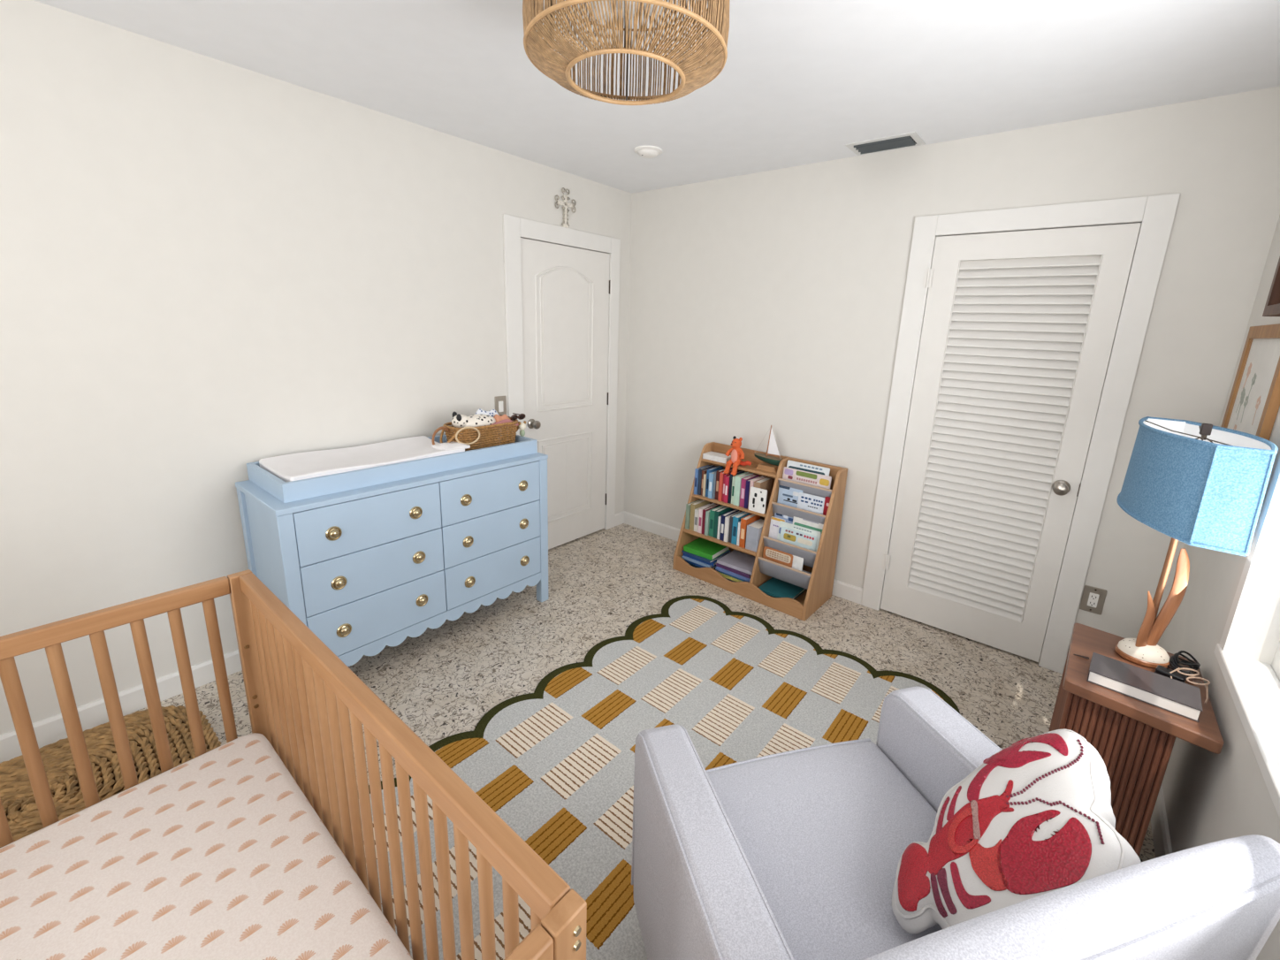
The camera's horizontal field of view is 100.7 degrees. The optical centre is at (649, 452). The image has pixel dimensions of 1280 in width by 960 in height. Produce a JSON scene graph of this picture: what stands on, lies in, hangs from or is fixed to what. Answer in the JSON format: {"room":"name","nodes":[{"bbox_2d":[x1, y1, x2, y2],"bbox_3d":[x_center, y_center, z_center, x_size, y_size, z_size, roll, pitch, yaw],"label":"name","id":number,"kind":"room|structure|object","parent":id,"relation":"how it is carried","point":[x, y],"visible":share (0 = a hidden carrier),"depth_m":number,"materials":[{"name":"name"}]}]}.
{"room":"bedroom","nodes":[
{"label":"bedroom","id":0,"kind":"room"},
{"bbox_2d":[0,0,632,735],"bbox_3d":[-1.714,-0.272,2.298,0.140,2.471,4.980,13,17,38],"label":"wall","id":1,"kind":"structure","parent":0,"point":[210,268],"depth_m":2.06,"materials":[{"name":"paint"}]},
{"bbox_2d":[0,510,624,762],"bbox_3d":[-1.697,0.895,2.525,0.014,0.098,4.672,13,17,38],"label":"baseboard","id":2,"kind":"structure","parent":1,"relation":"attached to","point":[49,730],"depth_m":2.07,"materials":[{"name":"paint"}]},
{"bbox_2d":[494,396,506,415],"bbox_3d":[-0.902,-0.276,3.204,0.009,0.126,0.080,13,17,38],"label":"light switch","id":3,"kind":"object","parent":1,"relation":"attached to","point":[500,401],"visible":0.78,"depth_m":3.20,"materials":[{"name":"metal"}]},
{"bbox_2d":[502,213,620,529],"bbox_3d":[-0.604,-0.385,3.642,0.138,2.147,0.972,13,17,38],"label":"trim","id":4,"kind":"structure","parent":1,"relation":"attached to","point":[514,228],"depth_m":3.29,"materials":[{"name":"paint"}]},
{"bbox_2d":[555,187,576,228],"bbox_3d":[-0.527,-1.526,3.313,0.018,0.228,0.172,13,17,38],"label":"wall cross","id":5,"kind":"object","parent":4,"relation":"on","point":[564,202],"visible":1,"depth_m":3.31,"materials":[{"name":"silver metal"}]},
{"bbox_2d":[520,237,610,549],"bbox_3d":[-0.540,-0.330,3.625,0.108,2.028,0.781,13,17,38],"label":"door","id":6,"kind":"structure","parent":1,"relation":"in","point":[566,290],"depth_m":3.60,"materials":[{"name":"paint"}]},
{"bbox_2d":[7,523,1155,861],"bbox_3d":[-0.495,1.236,1.658,3.530,0.080,5.080,13,17,38],"label":"floor","id":7,"kind":"structure","parent":0,"point":[440,681],"depth_m":2.65,"materials":[{"name":"stone"}]},
{"bbox_2d":[0,754,43,841],"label":"seagrass basket","id":8,"kind":"object","parent":7,"relation":"on","point":[19,803],"depth_m":1.57,"materials":[{"name":"wicker"}]},
{"bbox_2d":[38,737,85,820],"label":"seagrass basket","id":9,"kind":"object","parent":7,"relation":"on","point":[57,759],"depth_m":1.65,"materials":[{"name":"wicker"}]},
{"bbox_2d":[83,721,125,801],"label":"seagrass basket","id":10,"kind":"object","parent":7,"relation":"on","point":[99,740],"depth_m":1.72,"materials":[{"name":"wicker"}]},
{"bbox_2d":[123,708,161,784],"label":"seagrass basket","id":11,"kind":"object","parent":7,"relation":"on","point":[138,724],"depth_m":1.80,"materials":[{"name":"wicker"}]},
{"bbox_2d":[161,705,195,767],"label":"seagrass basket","id":12,"kind":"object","parent":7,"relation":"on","point":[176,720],"depth_m":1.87,"materials":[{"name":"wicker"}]},
{"bbox_2d":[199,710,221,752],"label":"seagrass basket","id":13,"kind":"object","parent":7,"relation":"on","point":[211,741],"depth_m":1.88,"materials":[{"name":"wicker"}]},
{"bbox_2d":[0,569,586,959],"bbox_3d":[-0.843,0.921,0.874,1.334,0.872,0.750,13,17,38],"label":"crib","id":14,"kind":"object","parent":7,"relation":"on","point":[301,697],"visible":0.67,"depth_m":1.14,"materials":[{"name":"brown wood"}]},
{"bbox_2d":[0,732,413,959],"bbox_3d":[-0.846,1.000,0.898,1.255,0.130,0.674,13,17,38],"label":"mattress","id":15,"kind":"object","parent":14,"relation":"on","point":[220,854],"visible":1,"depth_m":1.09,"materials":[{"name":"white fabric"}]},
{"bbox_2d":[235,452,548,666],"bbox_3d":[-1.158,0.492,2.645,0.518,0.864,1.265,13,17,38],"label":"dresser","id":16,"kind":"object","parent":7,"relation":"on","point":[368,569],"visible":0.94,"depth_m":2.33,"materials":[{"name":"blue paint"}]},
{"bbox_2d":[246,433,537,502],"bbox_3d":[-1.164,0.025,2.576,0.430,0.073,1.200,13,17,38],"label":"tray","id":17,"kind":"object","parent":16,"relation":"on","point":[293,491],"visible":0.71,"depth_m":2.27,"materials":[{"name":"blue paint"}]},
{"bbox_2d":[259,435,464,482],"bbox_3d":[-1.284,0.041,2.429,0.391,0.080,0.745,13,17,38],"label":"changing pad","id":18,"kind":"object","parent":17,"relation":"on","point":[299,466],"visible":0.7,"depth_m":2.36,"materials":[{"name":"white fabric"}]},
{"bbox_2d":[431,441,470,449],"bbox_3d":[-0.982,-0.034,2.613,0.130,0.024,0.130,13,17,38],"label":"folded cloth","id":19,"kind":"object","parent":18,"relation":"on","point":[452,445],"visible":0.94,"depth_m":2.58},
{"bbox_2d":[439,418,518,450],"bbox_3d":[-0.905,-0.081,2.829,0.210,0.160,0.443,13,17,38],"label":"wicker basket","id":20,"kind":"object","parent":17,"relation":"on","point":[489,438],"visible":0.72,"depth_m":2.75,"materials":[{"name":"brown wicker"}]},
{"bbox_2d":[455,426,479,444],"bbox_3d":[-0.909,-0.082,2.648,0.131,0.094,0.010,-10,18,-42],"label":"ring","id":21,"kind":"object","parent":20,"relation":"on","point":[468,427],"visible":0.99,"depth_m":2.65,"materials":[{"name":"wood"}]},
{"bbox_2d":[451,411,495,431],"bbox_3d":[-0.916,-0.163,2.775,0.124,0.110,0.240,13,17,38],"label":"plush toy","id":22,"kind":"object","parent":20,"relation":"in","point":[459,421],"visible":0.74,"depth_m":2.72,"materials":[{"name":"white fabric"}]},
{"bbox_2d":[358,594,959,959],"bbox_3d":[0.034,1.158,1.864,1.518,0.014,2.516,13,17,38],"label":"area rug","id":23,"kind":"object","parent":7,"relation":"on","point":[555,762],"visible":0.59,"depth_m":2.10,"materials":[{"name":"multicoloured fabric"}]},
{"bbox_2d":[631,685,1279,959],"bbox_3d":[0.477,0.927,1.111,0.880,0.818,0.762,-2,14,-16],"label":"armchair","id":24,"kind":"object","parent":23,"relation":"on","point":[796,854],"visible":0.94,"depth_m":1.04,"materials":[{"name":"fabric"}]},
{"bbox_2d":[706,741,942,959],"bbox_3d":[0.432,0.961,1.188,0.596,0.165,0.609,-2,14,-16],"label":"seat cushion","id":25,"kind":"object","parent":24,"relation":"on","point":[824,832],"depth_m":1.21,"materials":[{"name":"fabric"}]},
{"bbox_2d":[891,729,1141,934],"bbox_3d":[0.722,0.749,1.010,0.466,0.321,0.309,-5,15,-28],"label":"cushion","id":26,"kind":"object","parent":24,"relation":"on","point":[1036,818],"visible":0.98,"depth_m":0.99,"materials":[{"name":"fabric"}]},
{"bbox_2d":[672,441,847,620],"bbox_3d":[0.645,0.434,3.282,0.930,0.810,0.385,13,17,39],"label":"bookcase","id":27,"kind":"object","parent":7,"relation":"on","point":[817,575],"visible":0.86,"depth_m":3.12,"materials":[{"name":"brown wood"}]},
{"bbox_2d":[685,498,700,529],"bbox_3d":[0.300,0.413,3.546,0.025,0.168,0.170,13,17,39],"label":"book","id":28,"kind":"object","parent":27,"relation":"on","point":[688,506],"visible":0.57,"depth_m":3.48,"materials":[{"name":"paper"}]},
{"bbox_2d":[689,499,709,530],"bbox_3d":[0.331,0.413,3.532,0.033,0.176,0.170,13,17,39],"label":"book","id":29,"kind":"object","parent":27,"relation":"on","point":[696,505],"visible":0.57,"depth_m":3.48,"materials":[{"name":"paper"}]},
{"bbox_2d":[685,561,716,570],"bbox_3d":[0.378,0.738,3.544,0.245,0.022,0.240,13,17,38],"label":"book","id":30,"kind":"object","parent":27,"relation":"on","point":[690,564],"visible":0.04,"depth_m":3.47,"materials":[{"name":"paper"}]},
{"bbox_2d":[683,558,716,569],"bbox_3d":[0.379,0.715,3.547,0.230,0.020,0.223,14,18,41],"label":"book","id":31,"kind":"object","parent":30,"relation":"on","point":[696,564],"visible":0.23,"depth_m":3.46,"materials":[{"name":"paper"}]},
{"bbox_2d":[681,556,713,567],"bbox_3d":[0.371,0.698,3.541,0.222,0.016,0.237,13,17,38],"label":"book","id":32,"kind":"object","parent":31,"relation":"on","point":[682,557],"visible":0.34,"depth_m":3.45,"materials":[{"name":"paper"}]},
{"bbox_2d":[683,553,722,566],"bbox_3d":[0.384,0.679,3.535,0.240,0.022,0.223,13,17,38],"label":"book","id":33,"kind":"object","parent":32,"relation":"on","point":[714,562],"visible":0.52,"depth_m":3.44,"materials":[{"name":"paper"}]},
{"bbox_2d":[681,549,731,563],"bbox_3d":[0.377,0.662,3.530,0.230,0.012,0.235,14,18,40],"label":"book","id":34,"kind":"object","parent":33,"relation":"on","point":[682,551],"visible":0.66,"depth_m":3.45,"materials":[{"name":"paper"}]},
{"bbox_2d":[683,537,729,560],"bbox_3d":[0.378,0.638,3.532,0.226,0.034,0.229,13,17,38],"label":"book","id":35,"kind":"object","parent":34,"relation":"on","point":[702,547],"visible":0.88,"depth_m":3.49,"materials":[{"name":"paper"}]},
{"bbox_2d":[697,464,715,495],"bbox_3d":[0.375,0.184,3.537,0.020,0.178,0.155,13,17,39],"label":"book","id":36,"kind":"object","parent":27,"relation":"on","point":[710,466],"visible":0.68,"depth_m":3.48,"materials":[{"name":"paper"}]},
{"bbox_2d":[697,502,716,533],"bbox_3d":[0.379,0.433,3.487,0.030,0.162,0.171,13,17,39],"label":"book","id":37,"kind":"object","parent":27,"relation":"on","point":[700,513],"visible":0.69,"depth_m":3.43,"materials":[{"name":"paper"}]},
{"bbox_2d":[701,503,720,534],"bbox_3d":[0.400,0.436,3.467,0.020,0.166,0.170,13,17,39],"label":"book","id":38,"kind":"object","parent":27,"relation":"on","point":[704,510],"visible":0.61,"depth_m":3.41,"materials":[{"name":"paper"}]},
{"bbox_2d":[705,465,723,497],"bbox_3d":[0.424,0.192,3.499,0.022,0.184,0.156,13,17,39],"label":"book","id":39,"kind":"object","parent":27,"relation":"on","point":[717,468],"visible":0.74,"depth_m":3.45,"materials":[{"name":"paper"}]},
{"bbox_2d":[708,468,722,498],"bbox_3d":[0.441,0.206,3.478,0.030,0.168,0.156,13,17,39],"label":"book","id":40,"kind":"object","parent":27,"relation":"on","point":[712,474],"visible":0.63,"depth_m":3.42,"materials":[{"name":"paper"}]},
{"bbox_2d":[702,451,731,463],"bbox_3d":[0.452,0.034,3.495,0.183,0.034,0.099,13,17,38],"label":"book","id":41,"kind":"object","parent":27,"relation":"on","point":[714,456],"visible":0.86,"depth_m":3.47,"materials":[{"name":"paper"}]},
{"bbox_2d":[708,504,725,537],"bbox_3d":[0.447,0.441,3.436,0.033,0.174,0.171,13,17,39],"label":"book","id":42,"kind":"object","parent":27,"relation":"on","point":[712,511],"visible":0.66,"depth_m":3.38,"materials":[{"name":"paper"}]},
{"bbox_2d":[713,506,732,538],"bbox_3d":[0.472,0.446,3.413,0.028,0.178,0.170,13,17,39],"label":"book","id":43,"kind":"object","parent":27,"relation":"on","point":[718,513],"visible":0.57,"depth_m":3.36,"materials":[{"name":"paper"}]},
{"bbox_2d":[715,467,732,500],"bbox_3d":[0.483,0.202,3.453,0.027,0.190,0.156,13,17,39],"label":"book","id":44,"kind":"object","parent":27,"relation":"on","point":[722,469],"visible":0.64,"depth_m":3.40,"materials":[{"name":"paper"}]},
{"bbox_2d":[717,468,732,501],"bbox_3d":[0.500,0.210,3.431,0.023,0.186,0.155,13,17,39],"label":"book","id":45,"kind":"object","parent":27,"relation":"on","point":[721,474],"visible":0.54,"depth_m":3.37,"materials":[{"name":"paper"}]},
{"bbox_2d":[719,509,739,540],"bbox_3d":[0.508,0.462,3.378,0.028,0.166,0.171,13,17,39],"label":"book","id":46,"kind":"object","parent":27,"relation":"on","point":[722,521],"visible":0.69,"depth_m":3.32,"materials":[{"name":"paper"}]},
{"bbox_2d":[723,510,739,541],"bbox_3d":[0.529,0.470,3.359,0.024,0.160,0.170,13,17,39],"label":"book","id":47,"kind":"object","parent":27,"relation":"on","point":[727,518],"visible":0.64,"depth_m":3.30,"materials":[{"name":"paper"}]},
{"bbox_2d":[727,470,745,503],"bbox_3d":[0.553,0.220,3.389,0.016,0.190,0.155,13,17,39],"label":"book","id":48,"kind":"object","parent":27,"relation":"on","point":[740,471],"visible":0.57,"depth_m":3.34,"materials":[{"name":"paper"}]},
{"bbox_2d":[723,435,751,475],"bbox_3d":[0.548,0.027,3.329,0.178,0.237,0.112,13,17,39],"label":"plush toy","id":49,"kind":"object","parent":27,"relation":"on","point":[737,454],"visible":1,"depth_m":3.33,"materials":[{"name":"orange fabric"}]},
{"bbox_2d":[731,511,750,544],"bbox_3d":[0.577,0.471,3.326,0.035,0.176,0.171,13,17,39],"label":"book","id":50,"kind":"object","parent":27,"relation":"on","point":[736,519],"visible":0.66,"depth_m":3.27,"materials":[{"name":"paper"}]},
{"bbox_2d":[733,472,753,506],"bbox_3d":[0.592,0.232,3.355,0.037,0.186,0.155,13,17,39],"label":"book","id":51,"kind":"object","parent":27,"relation":"on","point":[738,478],"visible":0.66,"depth_m":3.30,"materials":[{"name":"paper"}]},
{"bbox_2d":[739,473,758,507],"bbox_3d":[0.624,0.241,3.334,0.032,0.180,0.156,13,17,39],"label":"book","id":52,"kind":"object","parent":27,"relation":"on","point":[743,480],"visible":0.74,"depth_m":3.28,"materials":[{"name":"paper"}]},
{"bbox_2d":[739,513,760,548],"bbox_3d":[0.619,0.480,3.285,0.035,0.180,0.171,13,17,39],"label":"book","id":53,"kind":"object","parent":27,"relation":"on","point":[750,518],"visible":0.66,"depth_m":3.23,"materials":[{"name":"paper"}]},
{"bbox_2d":[744,475,759,508],"bbox_3d":[0.643,0.249,3.310,0.024,0.176,0.155,13,17,39],"label":"book","id":54,"kind":"object","parent":27,"relation":"on","point":[748,482],"visible":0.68,"depth_m":3.25,"materials":[{"name":"paper"}]},
{"bbox_2d":[745,518,764,552],"bbox_3d":[0.668,0.507,3.245,0.084,0.150,0.172,13,17,38],"label":"book","id":55,"kind":"object","parent":27,"relation":"on","point":[754,529],"visible":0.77,"depth_m":3.18,"materials":[{"name":"paper"}]},
{"bbox_2d":[748,486,767,513],"bbox_3d":[0.651,0.290,3.200,0.108,0.148,0.012,13,17,39],"label":"book","id":56,"kind":"object","parent":27,"relation":"on","point":[758,496],"visible":1,"depth_m":3.19,"materials":[{"name":"paper"}]},
{"bbox_2d":[752,493,764,507],"bbox_3d":[0.654,0.296,3.193,0.081,0.092,0.004,13,17,39],"label":"print","id":57,"kind":"object","parent":56,"relation":"attached to","point":[758,499],"depth_m":3.19},
{"bbox_2d":[754,477,772,507],"bbox_3d":[0.696,0.257,3.279,0.046,0.178,0.156,13,17,38],"label":"book","id":58,"kind":"object","parent":27,"relation":"on","point":[765,483],"visible":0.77,"depth_m":3.27,"materials":[{"name":"paper"}]},
{"bbox_2d":[753,425,782,472],"bbox_3d":[0.725,-0.029,3.261,0.198,0.285,0.060,13,17,39],"label":"model sailboat","id":59,"kind":"object","parent":27,"relation":"on","point":[772,446],"visible":0.94,"depth_m":3.24,"materials":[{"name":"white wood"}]},
{"bbox_2d":[768,516,785,539],"bbox_3d":[0.755,0.491,3.172,0.091,0.198,0.032,13,17,38],"label":"book","id":60,"kind":"object","parent":27,"relation":"on","point":[774,523],"visible":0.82,"depth_m":3.17,"materials":[{"name":"paper"}]},
{"bbox_2d":[762,546,792,567],"bbox_3d":[0.750,0.650,3.127,0.186,0.148,0.021,13,17,39],"label":"book","id":61,"kind":"object","parent":27,"relation":"in","point":[782,558],"visible":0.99,"depth_m":3.12,"materials":[{"name":"paper"}]},
{"bbox_2d":[767,549,788,562],"bbox_3d":[0.752,0.611,3.119,0.138,0.034,0.004,13,17,39],"label":"print","id":62,"kind":"object","parent":61,"relation":"attached to","point":[774,555],"depth_m":3.12},
{"bbox_2d":[765,548,791,563],"bbox_3d":[0.753,0.611,3.117,0.160,0.046,0.009,13,17,38],"label":"print","id":63,"kind":"object","parent":61,"relation":"attached to","point":[774,555],"depth_m":3.12},
{"bbox_2d":[777,485,803,507],"bbox_3d":[0.830,0.297,3.152,0.150,0.194,0.020,13,17,39],"label":"book","id":64,"kind":"object","parent":27,"relation":"on","point":[788,496],"visible":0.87,"depth_m":3.15,"materials":[{"name":"paper"}]},
{"bbox_2d":[792,555,803,571],"bbox_3d":[0.789,0.643,3.105,0.220,0.175,0.024,13,17,39],"label":"book","id":65,"kind":"object","parent":27,"relation":"on","point":[797,563],"visible":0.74,"depth_m":3.05,"materials":[{"name":"paper"}]},
{"bbox_2d":[779,526,817,551],"bbox_3d":[0.854,0.537,3.075,0.222,0.160,0.026,13,17,39],"label":"book","id":66,"kind":"object","parent":27,"relation":"on","point":[798,538],"visible":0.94,"depth_m":3.06,"materials":[{"name":"paper"}]},
{"bbox_2d":[783,533,796,541],"bbox_3d":[0.818,0.498,3.099,0.078,0.035,0.006,13,17,38],"label":"print","id":67,"kind":"object","parent":66,"relation":"attached to","point":[787,537],"depth_m":3.10},
{"bbox_2d":[797,537,812,546],"bbox_3d":[0.889,0.515,3.040,0.089,0.029,0.004,13,17,39],"label":"print","id":68,"kind":"object","parent":66,"relation":"attached to","point":[801,541],"depth_m":3.04},
{"bbox_2d":[777,520,821,551],"bbox_3d":[0.857,0.521,3.079,0.252,0.188,0.029,13,17,39],"label":"book","id":69,"kind":"object","parent":27,"relation":"on","point":[797,528],"visible":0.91,"depth_m":3.06,"materials":[{"name":"paper"}]},
{"bbox_2d":[782,466,831,489],"bbox_3d":[0.913,0.189,3.113,0.295,0.152,0.019,13,17,39],"label":"book","id":70,"kind":"object","parent":27,"relation":"on","point":[814,479],"visible":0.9,"depth_m":3.10,"materials":[{"name":"paper"}]},
{"bbox_2d":[796,477,816,484],"bbox_3d":[0.918,0.167,3.103,0.126,0.014,0.002,13,17,39],"label":"print","id":71,"kind":"object","parent":70,"relation":"attached to","point":[803,480],"depth_m":3.10},
{"bbox_2d":[796,471,817,479],"bbox_3d":[0.916,0.134,3.101,0.130,0.027,0.003,13,17,39],"label":"print","id":72,"kind":"object","parent":70,"relation":"attached to","point":[800,475],"depth_m":3.10},
{"bbox_2d":[792,516,823,536],"bbox_3d":[0.903,0.497,3.057,0.191,0.250,0.036,13,17,39],"label":"book","id":73,"kind":"object","parent":27,"relation":"on","point":[803,522],"visible":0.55,"depth_m":3.04,"materials":[{"name":"paper"}]},
{"bbox_2d":[793,522,822,533],"bbox_3d":[0.911,0.435,3.044,0.178,0.025,0.004,13,17,39],"label":"print","id":74,"kind":"object","parent":73,"relation":"attached to","point":[809,525],"depth_m":3.03},
{"bbox_2d":[786,460,830,476],"bbox_3d":[0.919,0.166,3.124,0.260,0.193,0.033,13,17,39],"label":"book","id":75,"kind":"object","parent":27,"relation":"on","point":[796,465],"visible":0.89,"depth_m":3.11,"materials":[{"name":"paper"}]},
{"bbox_2d":[788,465,824,475],"bbox_3d":[0.917,0.133,3.121,0.229,0.065,0.010,13,17,39],"label":"print","id":76,"kind":"object","parent":75,"relation":"attached to","point":[808,468],"depth_m":3.10},
{"bbox_2d":[800,464,822,470],"bbox_3d":[0.942,0.089,3.099,0.137,0.010,0.002,13,17,39],"label":"print","id":77,"kind":"object","parent":75,"relation":"on","point":[803,467],"depth_m":3.11},
{"bbox_2d":[796,492,824,514],"bbox_3d":[0.924,0.332,3.063,0.157,0.174,0.018,13,17,39],"label":"book","id":78,"kind":"object","parent":27,"relation":"in","point":[812,503],"visible":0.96,"depth_m":3.05,"materials":[{"name":"paper"}]},
{"bbox_2d":[800,495,822,506],"bbox_3d":[0.930,0.283,3.049,0.129,0.033,0.003,13,17,39],"label":"print","id":79,"kind":"object","parent":78,"relation":"attached to","point":[805,500],"depth_m":3.05},
{"bbox_3d":[0.788,0.836,3.194,0.204,0.024,0.219,13,17,38],"label":"book","id":80,"kind":"object","parent":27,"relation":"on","visible":0},
{"bbox_2d":[758,577,806,599],"bbox_3d":[0.793,0.818,3.179,0.215,0.016,0.229,13,17,38],"label":"book","id":81,"kind":"object","parent":80,"relation":"on","point":[773,587],"visible":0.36,"depth_m":3.16,"materials":[{"name":"paper"}]},
{"bbox_3d":[0.578,0.788,3.370,0.250,0.020,0.235,13,17,38],"label":"book","id":82,"kind":"object","parent":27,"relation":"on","visible":0},
{"bbox_2d":[716,571,742,581],"bbox_3d":[0.582,0.769,3.368,0.246,0.016,0.223,13,17,38],"label":"book","id":83,"kind":"object","parent":82,"relation":"on","point":[721,574],"visible":0.12,"depth_m":3.30,"materials":[{"name":"paper"}]},
{"bbox_2d":[716,570,749,582],"bbox_3d":[0.585,0.752,3.367,0.253,0.018,0.223,13,17,38],"label":"book","id":84,"kind":"object","parent":83,"relation":"on","point":[716,570],"visible":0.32,"depth_m":3.28,"materials":[{"name":"paper"}]},
{"bbox_2d":[715,566,750,581],"bbox_3d":[0.580,0.735,3.357,0.247,0.018,0.232,13,17,38],"label":"book","id":85,"kind":"object","parent":84,"relation":"on","point":[718,568],"visible":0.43,"depth_m":3.27,"materials":[{"name":"paper"}]},
{"bbox_2d":[716,563,751,579],"bbox_3d":[0.584,0.716,3.355,0.245,0.020,0.222,14,18,40],"label":"book","id":86,"kind":"object","parent":85,"relation":"on","point":[726,567],"visible":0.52,"depth_m":3.27,"materials":[{"name":"paper"}]},
{"bbox_2d":[716,549,755,574],"bbox_3d":[0.587,0.695,3.354,0.246,0.020,0.215,13,17,38],"label":"book","id":87,"kind":"object","parent":86,"relation":"on","point":[735,560],"visible":0.75,"depth_m":3.34,"materials":[{"name":"paper"}]},
{"bbox_2d":[1048,622,1224,856],"bbox_3d":[1.454,0.954,1.673,0.322,0.600,0.482,13,17,38],"label":"side table","id":88,"kind":"object","parent":7,"relation":"on","point":[1134,739],"visible":0.46,"depth_m":1.50,"materials":[{"name":"brown wood"}]},
{"bbox_2d":[1086,652,1202,722],"bbox_3d":[1.404,0.663,1.512,0.232,0.036,0.128,14,18,41],"label":"book","id":89,"kind":"object","parent":88,"relation":"on","point":[1170,695],"visible":1,"depth_m":1.49,"materials":[{"name":"grey paper"}]},
{"bbox_2d":[1154,650,1200,683],"bbox_3d":[1.598,0.650,1.601,0.181,0.042,0.072,-6,16,-32],"label":"power adapter","id":90,"kind":"object","parent":88,"relation":"on","point":[1174,659],"visible":0.83,"depth_m":1.59,"materials":[{"name":"black plastic"}]},
{"bbox_2d":[1169,667,1210,703],"bbox_3d":[1.551,0.662,1.526,0.079,0.041,0.122,13,17,38],"label":"eyeglasses","id":91,"kind":"object","parent":88,"relation":"on","point":[1178,668],"visible":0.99,"depth_m":1.53,"materials":[{"name":"beige plastic"}]},
{"bbox_2d":[1114,416,1278,668],"bbox_3d":[1.547,0.284,1.585,0.261,0.751,0.549,13,17,38],"label":"table lamp","id":92,"kind":"object","parent":88,"relation":"on","point":[1199,484],"visible":1,"depth_m":1.42,"materials":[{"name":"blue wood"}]},
{"bbox_2d":[34,0,1279,193],"bbox_3d":[-0.397,-1.237,0.997,3.430,0.100,4.980,13,17,38],"label":"ceiling","id":93,"kind":"structure","parent":0,"point":[800,81],"depth_m":1.88,"materials":[{"name":"paint"}]},
{"bbox_2d":[522,0,729,105],"bbox_3d":[-0.055,-1.077,1.284,0.496,0.319,0.496,-2,14,-16],"label":"ceiling light","id":94,"kind":"object","parent":93,"relation":"attached to","point":[713,17],"visible":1,"depth_m":1.21,"materials":[{"name":"wicker"}]},
{"bbox_2d":[634,145,662,158],"bbox_3d":[-0.008,-1.589,2.819,0.150,0.030,0.150,13,17,38],"label":"smoke detector","id":95,"kind":"object","parent":93,"relation":"attached to","point":[644,151],"visible":1,"depth_m":2.78,"materials":[{"name":"white plastic"}]},
{"bbox_2d":[845,131,925,155],"bbox_3d":[1.149,-1.500,2.595,0.324,0.017,0.193,13,17,38],"label":"ceiling vent","id":96,"kind":"object","parent":93,"relation":"in","point":[912,139],"visible":1,"depth_m":2.57,"materials":[{"name":"white metal"}]},
{"bbox_2d":[624,86,1279,655],"bbox_3d":[1.090,-0.368,3.128,3.150,2.471,0.140,13,17,38],"label":"wall","id":97,"kind":"structure","parent":0,"point":[758,301],"depth_m":2.88,"materials":[{"name":"paint"}]},
{"bbox_2d":[623,510,1066,672],"bbox_3d":[0.999,0.798,3.345,3.150,0.098,0.014,13,17,38],"label":"baseboard","id":98,"kind":"structure","parent":97,"relation":"attached to","point":[841,590],"depth_m":4.00,"materials":[{"name":"paint"}]},
{"bbox_2d":[880,222,1141,662],"bbox_3d":[1.652,-0.011,2.618,0.782,2.030,0.101,13,17,38],"label":"door","id":99,"kind":"structure","parent":97,"relation":"in","point":[1018,329],"depth_m":2.58,"materials":[{"name":"paint"}]},
{"bbox_2d":[860,193,1180,673],"bbox_3d":[1.701,-0.063,2.656,0.958,2.140,0.138,13,17,38],"label":"trim","id":100,"kind":"structure","parent":97,"relation":"attached to","point":[1156,214],"depth_m":2.42,"materials":[{"name":"paint"}]},
{"bbox_2d":[1079,585,1107,614],"bbox_3d":[2.047,0.682,2.448,0.080,0.124,0.008,13,17,38],"label":"wall outlet","id":101,"kind":"object","parent":97,"relation":"attached to","point":[1093,600],"visible":1,"depth_m":2.45,"materials":[{"name":"metal"}]},
{"bbox_2d":[1087,592,1099,607],"bbox_3d":[2.046,0.683,2.447,0.034,0.066,0.002,13,17,38],"label":"socket","id":102,"kind":"object","parent":101,"relation":"attached to","point":[1093,598],"depth_m":2.44,"materials":[{"name":"white plastic"}]},
{"bbox_2d":[1157,214,1279,959],"bbox_3d":[0.830,0.298,0.291,0.140,2.471,4.980,13,17,38],"label":"wall","id":103,"kind":"structure","parent":0,"point":[1209,796],"depth_m":1.46,"materials":[{"name":"paint"}]},
{"bbox_2d":[1150,785,1172,858],"bbox_3d":[0.724,1.439,0.607,0.014,0.098,4.686,13,17,38],"label":"baseboard","id":104,"kind":"structure","parent":103,"relation":"attached to","point":[1159,822],"depth_m":1.69,"materials":[{"name":"paint"}]},
{"bbox_2d":[1213,456,1279,819],"bbox_3d":[1.245,0.002,0.763,0.147,1.443,1.455,13,17,38],"label":"window","id":105,"kind":"structure","parent":103,"relation":"in","point":[1253,686],"depth_m":1.36,"materials":[{"name":"paint"}]},
{"bbox_2d":[1220,323,1279,440],"bbox_3d":[1.964,-0.156,1.733,0.021,0.507,0.545,13,17,38],"label":"picture frame","id":106,"kind":"object","parent":103,"relation":"attached to","point":[1253,407],"visible":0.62,"depth_m":1.71,"materials":[{"name":"brown wood"}]},
{"bbox_2d":[1235,373,1256,420],"bbox_3d":[2.005,-0.116,1.798,0.002,0.305,0.202,13,17,38],"label":"flower","id":107,"kind":"object","parent":106,"relation":"on","point":[1246,400],"depth_m":1.78,"materials":[{"name":"white paper"}]},
{"bbox_2d":[1262,256,1279,316],"bbox_3d":[1.789,-0.592,1.413,0.051,0.430,0.455,13,17,38],"label":"shadow box","id":108,"kind":"object","parent":103,"relation":"attached to","point":[1272,307],"visible":1,"depth_m":1.60,"materials":[{"name":"brown wood"}]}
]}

